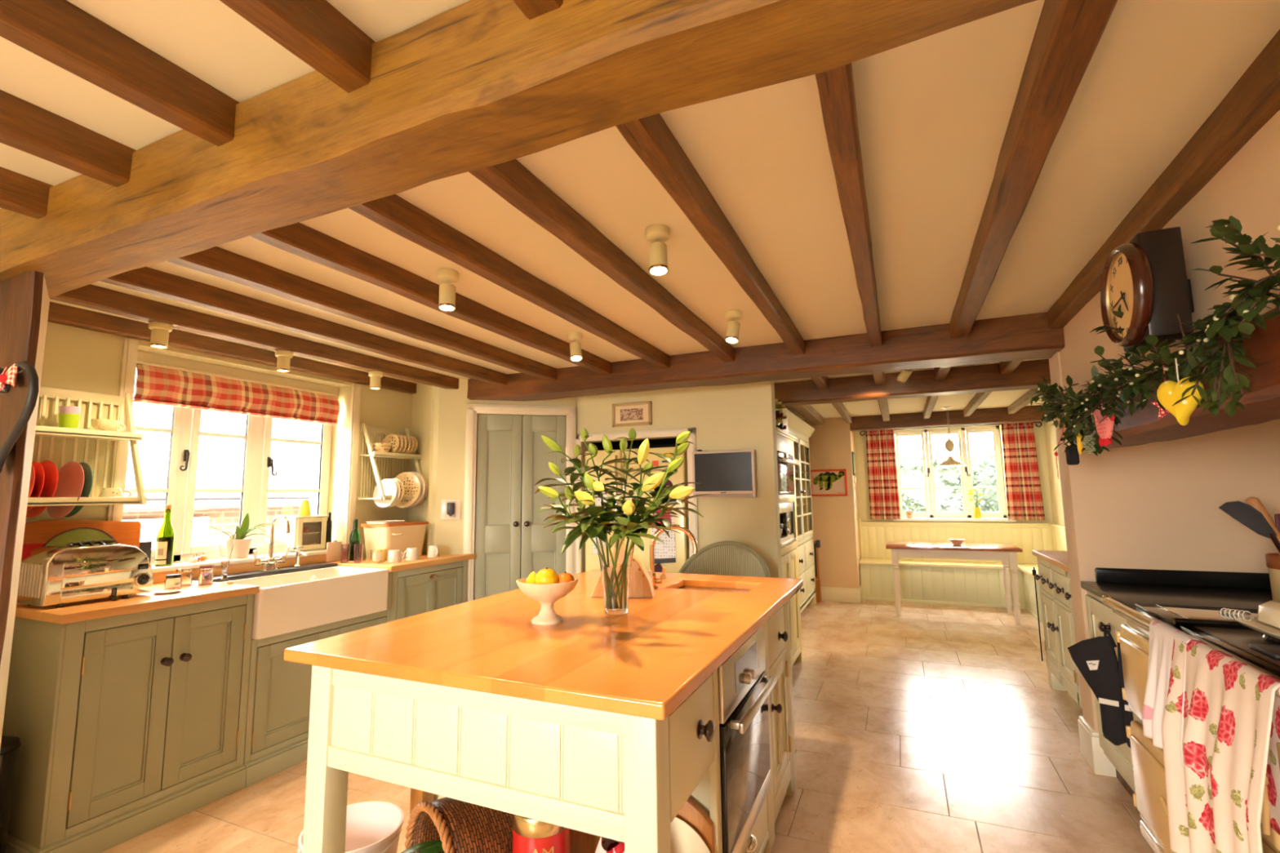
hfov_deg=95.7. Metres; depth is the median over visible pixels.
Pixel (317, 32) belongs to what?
ceiling beam
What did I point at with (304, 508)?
egg cosy
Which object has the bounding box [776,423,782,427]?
wine bottle
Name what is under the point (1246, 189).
wall
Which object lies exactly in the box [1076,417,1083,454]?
bird
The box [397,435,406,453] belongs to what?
plate
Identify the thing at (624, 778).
kitchen island
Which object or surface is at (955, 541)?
patterned bowl
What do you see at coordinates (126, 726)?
base cabinet
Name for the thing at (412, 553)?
mug
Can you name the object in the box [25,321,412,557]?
wall
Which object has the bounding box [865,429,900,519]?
curtain
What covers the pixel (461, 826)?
wicker basket
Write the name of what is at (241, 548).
potted orchid
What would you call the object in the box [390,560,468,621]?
base cabinet
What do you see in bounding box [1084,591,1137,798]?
base cabinet
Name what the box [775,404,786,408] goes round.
wine bottle
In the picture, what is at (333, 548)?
ceramic tile
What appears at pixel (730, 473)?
television
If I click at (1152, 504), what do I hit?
wall pier
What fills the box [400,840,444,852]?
leeks
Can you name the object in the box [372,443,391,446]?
bowl
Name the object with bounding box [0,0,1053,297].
beam
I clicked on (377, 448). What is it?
bowl
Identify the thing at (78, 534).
round tray
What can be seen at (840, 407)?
ceiling beam
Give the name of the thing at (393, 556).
mug
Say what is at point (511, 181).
ceiling beam
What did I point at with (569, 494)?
stem
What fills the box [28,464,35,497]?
plate
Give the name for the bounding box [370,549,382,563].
mug
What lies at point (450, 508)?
intercom
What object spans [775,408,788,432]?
wine rack
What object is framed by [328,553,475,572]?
countertop
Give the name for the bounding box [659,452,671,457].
sticky note
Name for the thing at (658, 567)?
tag
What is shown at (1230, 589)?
lid
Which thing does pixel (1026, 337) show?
beam
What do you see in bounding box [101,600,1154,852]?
floor
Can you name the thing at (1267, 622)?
butter dish
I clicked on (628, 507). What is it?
stem
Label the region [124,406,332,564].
window
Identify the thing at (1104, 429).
hen
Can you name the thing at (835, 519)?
wall
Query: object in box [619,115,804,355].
ceiling beam
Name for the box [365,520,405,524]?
dish
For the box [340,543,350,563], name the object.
tumbler
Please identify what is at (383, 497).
shelf
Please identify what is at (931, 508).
window
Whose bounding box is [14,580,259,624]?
countertop
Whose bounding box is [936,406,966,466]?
pendant lamp
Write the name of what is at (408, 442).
plate
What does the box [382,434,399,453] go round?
plate
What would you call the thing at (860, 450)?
wall
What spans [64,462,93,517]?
plate
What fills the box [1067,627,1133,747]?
oven mitts
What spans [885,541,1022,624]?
dining table
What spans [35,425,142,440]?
shelf
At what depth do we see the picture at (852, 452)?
7.35 m
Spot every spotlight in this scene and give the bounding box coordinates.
[148,320,172,348]
[275,350,293,372]
[368,370,382,389]
[436,268,458,311]
[567,331,582,361]
[644,224,670,275]
[724,309,742,343]
[896,368,911,382]
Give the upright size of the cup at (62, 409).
0.062 m
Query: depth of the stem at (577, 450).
2.44 m
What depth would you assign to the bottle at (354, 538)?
3.91 m
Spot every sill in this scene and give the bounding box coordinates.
[150,549,326,573]
[893,517,1016,521]
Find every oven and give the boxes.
[717,624,777,852]
[777,450,799,494]
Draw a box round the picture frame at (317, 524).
[285,515,328,552]
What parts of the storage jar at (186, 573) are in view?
lid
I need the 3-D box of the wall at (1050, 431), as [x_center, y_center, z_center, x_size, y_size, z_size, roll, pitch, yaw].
[4.169,0.730,4.923,0.240,2.300,4.920,-4,-7,24]
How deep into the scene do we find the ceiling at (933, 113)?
1.64 m
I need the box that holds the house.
[122,368,313,549]
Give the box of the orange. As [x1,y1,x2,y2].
[557,571,574,583]
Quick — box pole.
[859,422,1042,435]
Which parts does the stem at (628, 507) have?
stem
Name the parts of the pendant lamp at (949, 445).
cord, lamp shade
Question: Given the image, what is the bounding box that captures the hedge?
[896,453,999,518]
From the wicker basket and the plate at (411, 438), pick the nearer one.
the wicker basket
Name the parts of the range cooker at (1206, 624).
oven door, oven door, rail, plate, warming plate, oven door, oven door, oven door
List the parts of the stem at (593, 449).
stem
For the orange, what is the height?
0.070 m
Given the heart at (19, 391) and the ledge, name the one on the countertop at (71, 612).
the ledge
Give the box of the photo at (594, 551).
[591,537,598,554]
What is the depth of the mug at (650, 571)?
2.71 m
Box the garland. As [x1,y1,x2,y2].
[1023,215,1279,456]
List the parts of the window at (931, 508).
sash, sash, sash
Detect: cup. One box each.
[57,413,79,428]
[58,405,81,414]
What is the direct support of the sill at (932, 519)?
attached to the wall at (860, 450)
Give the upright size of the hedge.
2.534 m
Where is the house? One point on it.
(220, 460)
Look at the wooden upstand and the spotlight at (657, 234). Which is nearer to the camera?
the spotlight at (657, 234)
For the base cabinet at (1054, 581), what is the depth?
3.67 m
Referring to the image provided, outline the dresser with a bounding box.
[786,408,816,613]
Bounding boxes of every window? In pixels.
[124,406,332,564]
[893,426,1006,518]
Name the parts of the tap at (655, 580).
lever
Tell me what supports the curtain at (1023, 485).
hanging from the pole
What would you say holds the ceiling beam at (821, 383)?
attached to the ceiling at (933, 113)
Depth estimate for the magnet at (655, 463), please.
4.32 m
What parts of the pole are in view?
rod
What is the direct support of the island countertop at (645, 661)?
on the kitchen island
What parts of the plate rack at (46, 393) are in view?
rail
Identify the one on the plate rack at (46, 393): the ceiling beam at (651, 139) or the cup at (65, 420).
the cup at (65, 420)
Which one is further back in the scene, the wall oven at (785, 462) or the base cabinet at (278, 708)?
the wall oven at (785, 462)
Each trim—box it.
[106,337,361,543]
[136,350,338,397]
[462,403,575,601]
[575,427,698,573]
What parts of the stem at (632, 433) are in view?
stem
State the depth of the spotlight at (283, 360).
3.19 m
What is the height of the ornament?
0.090 m
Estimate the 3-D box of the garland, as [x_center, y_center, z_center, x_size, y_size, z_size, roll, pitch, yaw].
[1.492,-0.154,1.776,0.177,0.445,2.561,-4,-7,23]
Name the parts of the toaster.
panel, lever, timer knob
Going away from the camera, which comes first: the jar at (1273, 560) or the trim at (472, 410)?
the jar at (1273, 560)
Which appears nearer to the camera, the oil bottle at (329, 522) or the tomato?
the tomato
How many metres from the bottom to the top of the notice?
0.270 m
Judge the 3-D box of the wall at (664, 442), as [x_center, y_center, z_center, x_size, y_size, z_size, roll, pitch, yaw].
[0.164,0.997,4.784,1.015,1.835,0.780,-4,-7,24]
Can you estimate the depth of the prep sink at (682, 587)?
2.93 m
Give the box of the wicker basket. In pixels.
[404,796,512,852]
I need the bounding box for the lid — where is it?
[1080,567,1272,608]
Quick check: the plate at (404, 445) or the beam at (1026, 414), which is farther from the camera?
the beam at (1026, 414)
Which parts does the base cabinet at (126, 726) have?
door, knob, knob, door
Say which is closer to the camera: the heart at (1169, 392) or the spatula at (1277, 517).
the heart at (1169, 392)
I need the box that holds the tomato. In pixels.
[192,554,201,562]
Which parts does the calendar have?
calendar strip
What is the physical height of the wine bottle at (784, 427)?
0.072 m
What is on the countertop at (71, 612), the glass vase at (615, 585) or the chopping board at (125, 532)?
the chopping board at (125, 532)
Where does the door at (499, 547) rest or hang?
in the wall at (438, 415)
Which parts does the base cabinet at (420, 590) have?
cup handle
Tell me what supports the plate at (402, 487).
on the plate rack at (366, 430)
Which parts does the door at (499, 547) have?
knob, knob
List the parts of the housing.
cornice, door, door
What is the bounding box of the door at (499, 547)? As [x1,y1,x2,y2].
[473,413,566,599]
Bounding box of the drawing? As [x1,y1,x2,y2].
[595,486,607,505]
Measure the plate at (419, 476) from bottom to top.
0.263 m
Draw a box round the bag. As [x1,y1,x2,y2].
[595,836,624,852]
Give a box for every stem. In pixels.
[534,444,616,532]
[537,486,610,552]
[541,435,625,554]
[543,472,624,568]
[560,428,636,549]
[594,427,666,524]
[596,500,680,572]
[597,431,697,551]
[603,438,657,524]
[603,457,697,564]
[612,485,713,554]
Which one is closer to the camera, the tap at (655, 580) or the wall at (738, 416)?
the tap at (655, 580)
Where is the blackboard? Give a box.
[813,539,821,602]
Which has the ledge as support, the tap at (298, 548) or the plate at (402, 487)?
the tap at (298, 548)
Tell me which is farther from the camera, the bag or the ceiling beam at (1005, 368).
the ceiling beam at (1005, 368)
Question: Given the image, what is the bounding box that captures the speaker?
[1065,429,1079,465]
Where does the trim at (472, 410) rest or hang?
attached to the wall at (438, 415)
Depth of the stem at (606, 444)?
2.22 m
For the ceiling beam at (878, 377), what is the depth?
4.19 m
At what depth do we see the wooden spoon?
2.19 m
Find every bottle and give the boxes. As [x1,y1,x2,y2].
[154,505,175,566]
[325,512,332,549]
[349,519,359,560]
[774,401,782,406]
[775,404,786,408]
[775,413,783,417]
[775,415,786,420]
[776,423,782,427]
[778,425,786,429]
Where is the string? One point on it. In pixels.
(1055, 452)
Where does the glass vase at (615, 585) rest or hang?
on the island countertop at (645, 661)
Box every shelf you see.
[26,496,146,506]
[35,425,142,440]
[358,494,426,500]
[360,451,421,459]
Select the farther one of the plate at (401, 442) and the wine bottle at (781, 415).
the wine bottle at (781, 415)
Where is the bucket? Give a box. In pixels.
[297,801,404,852]
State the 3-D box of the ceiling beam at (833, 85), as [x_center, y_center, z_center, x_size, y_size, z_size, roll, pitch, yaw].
[0.818,-0.623,2.127,0.069,0.092,2.560,-4,-7,24]
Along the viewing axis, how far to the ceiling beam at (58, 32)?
1.12 m
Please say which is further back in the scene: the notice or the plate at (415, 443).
the notice
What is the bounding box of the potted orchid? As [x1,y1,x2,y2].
[191,513,286,559]
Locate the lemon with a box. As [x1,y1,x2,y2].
[524,571,536,583]
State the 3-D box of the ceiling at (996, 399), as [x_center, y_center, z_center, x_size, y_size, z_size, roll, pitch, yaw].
[1.958,-0.260,6.642,6.150,0.120,4.000,-4,-7,24]
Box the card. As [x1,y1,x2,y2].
[650,506,671,529]
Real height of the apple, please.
0.079 m
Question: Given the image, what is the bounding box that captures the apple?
[534,567,558,583]
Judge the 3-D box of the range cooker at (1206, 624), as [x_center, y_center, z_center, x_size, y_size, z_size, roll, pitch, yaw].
[1.784,1.013,1.342,0.742,0.962,1.383,-4,-7,24]
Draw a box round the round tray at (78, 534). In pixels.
[42,527,118,546]
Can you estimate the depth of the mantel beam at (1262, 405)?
1.53 m
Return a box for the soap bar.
[226,580,233,584]
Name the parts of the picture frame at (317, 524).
door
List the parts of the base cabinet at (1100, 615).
knob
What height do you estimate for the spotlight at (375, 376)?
0.110 m
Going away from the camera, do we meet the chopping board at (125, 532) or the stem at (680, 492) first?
the stem at (680, 492)
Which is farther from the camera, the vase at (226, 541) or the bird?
the vase at (226, 541)
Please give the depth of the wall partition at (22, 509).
1.83 m
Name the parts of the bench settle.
panel, seat, backrest, panel, backrest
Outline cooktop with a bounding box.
[1180,626,1279,675]
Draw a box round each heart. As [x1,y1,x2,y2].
[0,360,39,473]
[1156,358,1204,426]
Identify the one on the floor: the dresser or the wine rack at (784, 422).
the dresser
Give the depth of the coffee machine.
4.53 m
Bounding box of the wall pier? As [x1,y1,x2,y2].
[1048,352,1279,732]
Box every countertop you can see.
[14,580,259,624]
[283,568,803,719]
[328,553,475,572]
[1031,550,1069,572]
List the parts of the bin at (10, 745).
lid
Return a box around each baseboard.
[821,585,862,603]
[1077,715,1116,777]
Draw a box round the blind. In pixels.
[133,360,339,425]
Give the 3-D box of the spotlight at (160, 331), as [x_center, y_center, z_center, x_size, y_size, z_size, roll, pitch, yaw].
[-2.222,-0.423,2.680,0.086,0.110,0.085,-4,-7,24]
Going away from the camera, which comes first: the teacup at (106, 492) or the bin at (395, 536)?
the teacup at (106, 492)
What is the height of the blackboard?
0.755 m
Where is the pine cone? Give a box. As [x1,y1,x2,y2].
[1082,417,1095,453]
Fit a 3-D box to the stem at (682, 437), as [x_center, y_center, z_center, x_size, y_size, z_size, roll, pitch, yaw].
[0.043,0.358,2.160,0.416,0.636,0.316,-4,-7,24]
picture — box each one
[612,400,652,426]
[810,469,847,496]
[851,451,855,475]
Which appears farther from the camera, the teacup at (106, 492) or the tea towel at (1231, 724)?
the teacup at (106, 492)
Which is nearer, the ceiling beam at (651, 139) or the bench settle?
the ceiling beam at (651, 139)
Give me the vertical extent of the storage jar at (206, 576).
0.076 m
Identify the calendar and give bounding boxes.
[651,516,676,564]
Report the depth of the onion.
3.27 m
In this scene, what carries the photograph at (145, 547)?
on the sill at (215, 562)
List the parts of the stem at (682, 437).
stem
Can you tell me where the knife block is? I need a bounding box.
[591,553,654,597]
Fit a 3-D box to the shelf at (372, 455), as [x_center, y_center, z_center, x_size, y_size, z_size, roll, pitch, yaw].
[-1.843,0.218,4.303,0.138,0.036,0.440,-4,-7,24]
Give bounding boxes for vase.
[217,533,235,579]
[595,530,634,615]
[967,488,982,518]
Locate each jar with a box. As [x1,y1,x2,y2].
[164,573,182,589]
[175,567,192,586]
[198,568,213,585]
[1265,552,1279,600]
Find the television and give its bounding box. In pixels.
[692,448,756,497]
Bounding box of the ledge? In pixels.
[192,562,337,582]
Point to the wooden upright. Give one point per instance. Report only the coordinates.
(417, 796)
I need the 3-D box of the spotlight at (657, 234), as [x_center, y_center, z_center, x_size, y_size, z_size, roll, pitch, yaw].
[0.061,-0.595,1.970,0.086,0.155,0.085,-4,-7,24]
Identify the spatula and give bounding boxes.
[1218,501,1279,552]
[1274,514,1279,533]
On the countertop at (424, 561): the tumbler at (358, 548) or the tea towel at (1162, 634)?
the tumbler at (358, 548)
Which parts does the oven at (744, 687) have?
control panel, glass door, control knob, control knob, handle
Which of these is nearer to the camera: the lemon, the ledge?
the lemon
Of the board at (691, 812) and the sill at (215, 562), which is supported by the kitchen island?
the board at (691, 812)
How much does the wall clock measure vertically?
0.301 m
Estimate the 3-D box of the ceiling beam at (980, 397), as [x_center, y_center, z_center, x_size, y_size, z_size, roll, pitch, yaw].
[3.276,-0.304,5.544,0.067,0.090,2.870,-4,-7,24]
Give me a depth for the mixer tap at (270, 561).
3.42 m
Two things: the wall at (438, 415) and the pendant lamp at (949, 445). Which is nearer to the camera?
the wall at (438, 415)
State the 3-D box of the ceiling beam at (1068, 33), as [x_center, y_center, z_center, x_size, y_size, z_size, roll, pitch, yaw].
[1.197,-0.647,1.959,0.092,0.092,2.560,-4,-7,24]
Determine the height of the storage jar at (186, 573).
0.084 m
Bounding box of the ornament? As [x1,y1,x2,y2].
[904,511,914,518]
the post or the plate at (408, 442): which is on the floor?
the post
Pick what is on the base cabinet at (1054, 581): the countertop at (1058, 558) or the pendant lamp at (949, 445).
the countertop at (1058, 558)
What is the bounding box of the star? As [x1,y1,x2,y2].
[1150,364,1170,419]
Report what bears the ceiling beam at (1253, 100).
attached to the ceiling at (933, 113)
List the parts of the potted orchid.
pot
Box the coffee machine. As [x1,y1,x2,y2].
[778,502,796,547]
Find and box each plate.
[26,460,57,517]
[26,461,44,513]
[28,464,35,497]
[46,461,84,519]
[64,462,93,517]
[373,479,396,507]
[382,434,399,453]
[386,479,399,506]
[389,478,404,506]
[393,434,403,453]
[394,471,420,507]
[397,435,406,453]
[401,435,410,453]
[404,435,413,453]
[408,435,417,453]
[408,471,425,506]
[411,472,427,506]
[670,817,710,852]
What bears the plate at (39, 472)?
on the plate rack at (46, 393)
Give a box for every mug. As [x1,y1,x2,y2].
[370,549,382,563]
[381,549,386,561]
[386,550,404,562]
[404,547,418,560]
[426,545,439,557]
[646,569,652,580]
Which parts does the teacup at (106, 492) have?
handle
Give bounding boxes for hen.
[1093,399,1115,446]
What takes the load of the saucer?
on the countertop at (71, 612)
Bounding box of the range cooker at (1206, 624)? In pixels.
[1101,595,1279,852]
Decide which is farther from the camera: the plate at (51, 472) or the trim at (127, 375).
the trim at (127, 375)
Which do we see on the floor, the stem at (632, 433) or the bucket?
the bucket
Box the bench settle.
[858,518,1066,621]
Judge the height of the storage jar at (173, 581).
0.069 m
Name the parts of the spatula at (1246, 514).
blade, handle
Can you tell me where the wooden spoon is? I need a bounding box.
[1245,496,1279,555]
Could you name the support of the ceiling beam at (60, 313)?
attached to the ceiling at (933, 113)
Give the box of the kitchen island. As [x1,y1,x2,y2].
[302,599,796,852]
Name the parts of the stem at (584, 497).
stem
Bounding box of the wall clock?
[1100,226,1194,351]
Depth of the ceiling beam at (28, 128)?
1.36 m
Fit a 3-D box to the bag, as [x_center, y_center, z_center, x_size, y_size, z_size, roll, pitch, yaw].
[-0.035,1.237,1.491,0.286,0.360,0.256,-4,-7,24]
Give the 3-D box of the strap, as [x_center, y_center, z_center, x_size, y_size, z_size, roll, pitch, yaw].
[2.838,1.333,4.129,0.022,0.650,0.017,-4,-7,24]
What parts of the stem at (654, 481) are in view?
stem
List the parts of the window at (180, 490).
sash, handle, sash, handle, sash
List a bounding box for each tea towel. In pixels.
[1142,619,1199,766]
[1161,633,1279,852]
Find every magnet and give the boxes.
[652,460,658,466]
[664,480,672,486]
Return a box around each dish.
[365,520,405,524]
[1232,600,1279,642]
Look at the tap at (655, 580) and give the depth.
2.75 m
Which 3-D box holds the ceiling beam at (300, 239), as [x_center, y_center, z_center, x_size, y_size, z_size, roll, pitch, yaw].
[-0.739,-0.524,2.814,0.078,0.091,2.560,-4,-7,24]
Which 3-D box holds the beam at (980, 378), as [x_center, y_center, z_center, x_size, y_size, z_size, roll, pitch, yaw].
[2.134,-0.352,4.414,2.980,0.240,0.187,-4,-7,24]
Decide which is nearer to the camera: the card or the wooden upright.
the wooden upright
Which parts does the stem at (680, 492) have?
stem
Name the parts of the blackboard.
frame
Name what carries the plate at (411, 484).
on the plate rack at (366, 430)
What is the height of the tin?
0.390 m
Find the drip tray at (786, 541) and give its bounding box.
[780,537,796,547]
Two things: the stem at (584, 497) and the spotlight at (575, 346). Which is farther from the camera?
the spotlight at (575, 346)
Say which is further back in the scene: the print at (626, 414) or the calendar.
the print at (626, 414)
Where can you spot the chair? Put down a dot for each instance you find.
(722, 557)
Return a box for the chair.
[678,541,769,577]
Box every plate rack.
[26,386,146,506]
[357,422,426,500]
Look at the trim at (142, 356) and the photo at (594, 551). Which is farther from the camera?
the photo at (594, 551)
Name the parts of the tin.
lid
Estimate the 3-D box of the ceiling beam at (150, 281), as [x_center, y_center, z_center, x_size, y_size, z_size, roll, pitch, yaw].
[-1.527,-0.473,3.162,0.077,0.092,2.560,-4,-7,24]
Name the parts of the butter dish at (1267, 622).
dish, lid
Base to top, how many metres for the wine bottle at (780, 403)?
0.072 m
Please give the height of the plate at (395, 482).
0.200 m
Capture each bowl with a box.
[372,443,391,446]
[372,445,391,452]
[515,577,578,625]
[948,538,964,545]
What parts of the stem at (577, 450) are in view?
stem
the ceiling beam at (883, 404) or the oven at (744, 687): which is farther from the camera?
the ceiling beam at (883, 404)
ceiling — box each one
[0,0,1279,383]
[786,388,1044,419]
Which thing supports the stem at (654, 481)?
in the glass vase at (615, 585)
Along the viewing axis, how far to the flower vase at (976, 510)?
7.35 m
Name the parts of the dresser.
glazed door, cornice, drawer, drawer, glazed door, drawer, drawer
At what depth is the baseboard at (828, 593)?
7.17 m
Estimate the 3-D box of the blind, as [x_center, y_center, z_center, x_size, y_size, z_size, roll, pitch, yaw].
[-2.402,-0.179,3.572,0.073,0.220,1.209,-4,-7,24]
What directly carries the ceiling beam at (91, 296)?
attached to the ceiling at (933, 113)
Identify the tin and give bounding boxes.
[511,813,569,852]
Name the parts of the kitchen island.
leg, leg, drawer, knob, frame, cup handle, drawer, drawer, knob, door, knob, leg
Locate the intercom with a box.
[440,498,461,519]
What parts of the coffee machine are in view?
control panel, water tank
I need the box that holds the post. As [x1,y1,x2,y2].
[0,271,44,680]
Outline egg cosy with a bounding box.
[297,499,311,515]
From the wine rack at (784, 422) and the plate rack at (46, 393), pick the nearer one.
the plate rack at (46, 393)
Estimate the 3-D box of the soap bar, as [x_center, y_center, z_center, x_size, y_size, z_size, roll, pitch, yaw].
[-2.039,0.776,2.883,0.034,0.019,0.029,-4,-7,24]
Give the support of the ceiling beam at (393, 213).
attached to the ceiling at (933, 113)
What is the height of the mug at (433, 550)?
0.080 m
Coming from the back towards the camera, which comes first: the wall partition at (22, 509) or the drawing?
the drawing
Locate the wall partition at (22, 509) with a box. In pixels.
[0,277,49,749]
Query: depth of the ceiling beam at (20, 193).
1.60 m
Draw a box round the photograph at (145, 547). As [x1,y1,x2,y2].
[139,541,151,562]
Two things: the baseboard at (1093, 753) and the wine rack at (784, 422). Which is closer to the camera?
the baseboard at (1093, 753)
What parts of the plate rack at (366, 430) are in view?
rail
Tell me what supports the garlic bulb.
on the sill at (215, 562)
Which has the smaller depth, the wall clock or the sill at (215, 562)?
the wall clock
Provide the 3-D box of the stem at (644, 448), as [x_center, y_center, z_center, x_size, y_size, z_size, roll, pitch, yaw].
[-0.043,0.366,2.133,0.281,0.614,0.328,-4,-7,24]
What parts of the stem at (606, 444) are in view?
stem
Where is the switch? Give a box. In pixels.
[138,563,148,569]
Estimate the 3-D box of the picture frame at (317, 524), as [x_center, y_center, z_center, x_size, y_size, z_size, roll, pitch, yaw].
[-2.215,0.711,3.858,0.090,0.229,0.237,-4,-7,24]
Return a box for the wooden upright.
[409,787,433,818]
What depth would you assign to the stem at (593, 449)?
2.22 m
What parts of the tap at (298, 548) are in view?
cross handle, spout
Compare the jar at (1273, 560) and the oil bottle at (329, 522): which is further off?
the oil bottle at (329, 522)
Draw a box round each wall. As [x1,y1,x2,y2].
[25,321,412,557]
[407,378,576,578]
[576,380,782,577]
[590,438,684,450]
[802,417,861,588]
[853,421,1053,523]
[1043,421,1064,525]
[1059,111,1279,402]
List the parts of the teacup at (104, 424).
handle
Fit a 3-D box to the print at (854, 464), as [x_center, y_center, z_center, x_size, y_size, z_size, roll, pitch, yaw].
[2.756,0.479,7.441,0.002,0.240,0.210,-4,-7,24]
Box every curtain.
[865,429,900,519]
[1001,422,1044,520]
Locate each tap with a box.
[253,515,289,571]
[292,546,306,567]
[649,524,697,589]
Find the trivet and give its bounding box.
[1248,643,1279,658]
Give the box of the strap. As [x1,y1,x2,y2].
[1031,566,1043,661]
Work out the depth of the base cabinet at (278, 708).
2.94 m
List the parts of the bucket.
handle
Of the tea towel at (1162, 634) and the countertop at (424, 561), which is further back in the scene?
the countertop at (424, 561)
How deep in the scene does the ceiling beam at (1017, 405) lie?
5.92 m
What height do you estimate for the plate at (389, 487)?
0.200 m
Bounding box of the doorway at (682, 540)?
[585,446,689,573]
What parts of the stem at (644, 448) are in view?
stem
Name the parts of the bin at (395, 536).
lid, handle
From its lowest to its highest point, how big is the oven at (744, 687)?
0.581 m
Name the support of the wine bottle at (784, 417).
in the wine rack at (784, 422)
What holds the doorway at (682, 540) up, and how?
on the floor
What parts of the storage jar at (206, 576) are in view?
lid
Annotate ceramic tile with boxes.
[325,541,342,562]
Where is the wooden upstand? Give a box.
[152,554,325,583]
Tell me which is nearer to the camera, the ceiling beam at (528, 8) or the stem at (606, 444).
the ceiling beam at (528, 8)
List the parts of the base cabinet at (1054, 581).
knob, knob, drawer, door, knob, knob, knob, drawer, knob, door, knob, drawer, door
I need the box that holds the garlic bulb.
[188,555,198,563]
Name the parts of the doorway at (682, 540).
door, handle, handle, door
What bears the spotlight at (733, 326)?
attached to the ceiling at (933, 113)
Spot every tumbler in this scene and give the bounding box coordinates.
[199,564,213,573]
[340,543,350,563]
[353,543,363,563]
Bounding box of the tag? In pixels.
[654,563,662,572]
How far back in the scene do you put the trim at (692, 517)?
4.28 m
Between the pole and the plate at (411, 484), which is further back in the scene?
the pole
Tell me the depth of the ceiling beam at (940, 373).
4.05 m
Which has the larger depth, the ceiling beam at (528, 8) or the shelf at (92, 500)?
the shelf at (92, 500)
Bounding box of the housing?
[776,426,802,666]
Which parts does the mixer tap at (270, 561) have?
lever, spout, lever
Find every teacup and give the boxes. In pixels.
[90,418,125,431]
[97,488,132,497]
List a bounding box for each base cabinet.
[1,593,253,852]
[243,572,391,786]
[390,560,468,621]
[1035,556,1082,708]
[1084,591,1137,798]
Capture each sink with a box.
[219,566,388,639]
[678,586,750,592]
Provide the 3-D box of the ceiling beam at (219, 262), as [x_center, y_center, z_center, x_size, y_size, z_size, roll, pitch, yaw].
[-1.138,-0.498,2.990,0.081,0.091,2.560,-4,-7,24]
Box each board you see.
[21,538,115,559]
[22,520,141,548]
[569,797,715,852]
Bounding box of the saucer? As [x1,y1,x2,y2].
[152,588,183,594]
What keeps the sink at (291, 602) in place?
in the countertop at (71, 612)
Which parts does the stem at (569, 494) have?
stem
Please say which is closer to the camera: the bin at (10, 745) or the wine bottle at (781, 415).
the bin at (10, 745)
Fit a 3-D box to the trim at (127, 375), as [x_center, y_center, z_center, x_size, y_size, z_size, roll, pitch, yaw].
[-2.292,0.239,3.472,0.026,1.234,1.405,-4,-7,24]
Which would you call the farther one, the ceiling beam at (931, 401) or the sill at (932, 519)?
the sill at (932, 519)
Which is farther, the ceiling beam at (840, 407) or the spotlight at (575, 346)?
the ceiling beam at (840, 407)
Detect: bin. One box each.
[0,735,21,852]
[360,521,428,559]
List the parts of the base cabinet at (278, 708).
door, door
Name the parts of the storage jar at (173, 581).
lid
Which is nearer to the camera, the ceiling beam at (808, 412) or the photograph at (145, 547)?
the photograph at (145, 547)
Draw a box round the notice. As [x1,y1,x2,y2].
[853,486,856,507]
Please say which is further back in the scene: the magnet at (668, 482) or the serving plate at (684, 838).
the magnet at (668, 482)
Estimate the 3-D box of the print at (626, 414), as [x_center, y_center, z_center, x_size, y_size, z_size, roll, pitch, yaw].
[-0.064,-0.091,4.432,0.190,0.090,0.003,-4,-7,24]
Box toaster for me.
[16,538,153,607]
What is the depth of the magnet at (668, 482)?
4.26 m
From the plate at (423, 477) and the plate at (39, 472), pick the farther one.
the plate at (423, 477)
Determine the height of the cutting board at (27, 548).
0.240 m
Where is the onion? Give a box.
[200,552,206,560]
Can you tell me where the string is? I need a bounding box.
[1054,423,1064,479]
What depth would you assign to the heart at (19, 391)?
1.66 m
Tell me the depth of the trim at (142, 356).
3.50 m
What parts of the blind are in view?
head rail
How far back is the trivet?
1.44 m
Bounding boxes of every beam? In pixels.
[0,0,241,146]
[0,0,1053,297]
[0,89,135,188]
[0,166,51,219]
[47,302,417,394]
[49,284,459,389]
[98,267,507,386]
[168,247,556,381]
[221,0,374,93]
[251,222,612,375]
[350,195,670,368]
[466,311,1065,401]
[468,160,734,361]
[511,0,560,18]
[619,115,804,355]
[773,359,1051,406]
[789,404,824,425]
[811,377,828,389]
[813,60,881,346]
[831,402,851,423]
[848,404,1053,431]
[872,371,884,385]
[878,399,889,421]
[922,395,938,418]
[933,366,951,380]
[949,0,1117,337]
[963,391,992,416]
[999,360,1022,374]
[1007,388,1038,413]
[1047,28,1279,328]
[1069,306,1279,448]
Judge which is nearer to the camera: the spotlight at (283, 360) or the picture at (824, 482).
the spotlight at (283, 360)
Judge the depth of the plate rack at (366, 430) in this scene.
4.21 m
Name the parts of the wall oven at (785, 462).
glass door, handle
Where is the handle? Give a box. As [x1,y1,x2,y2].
[1217,608,1254,621]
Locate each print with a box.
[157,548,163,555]
[620,408,643,421]
[853,453,855,473]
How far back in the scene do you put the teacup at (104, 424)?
2.71 m

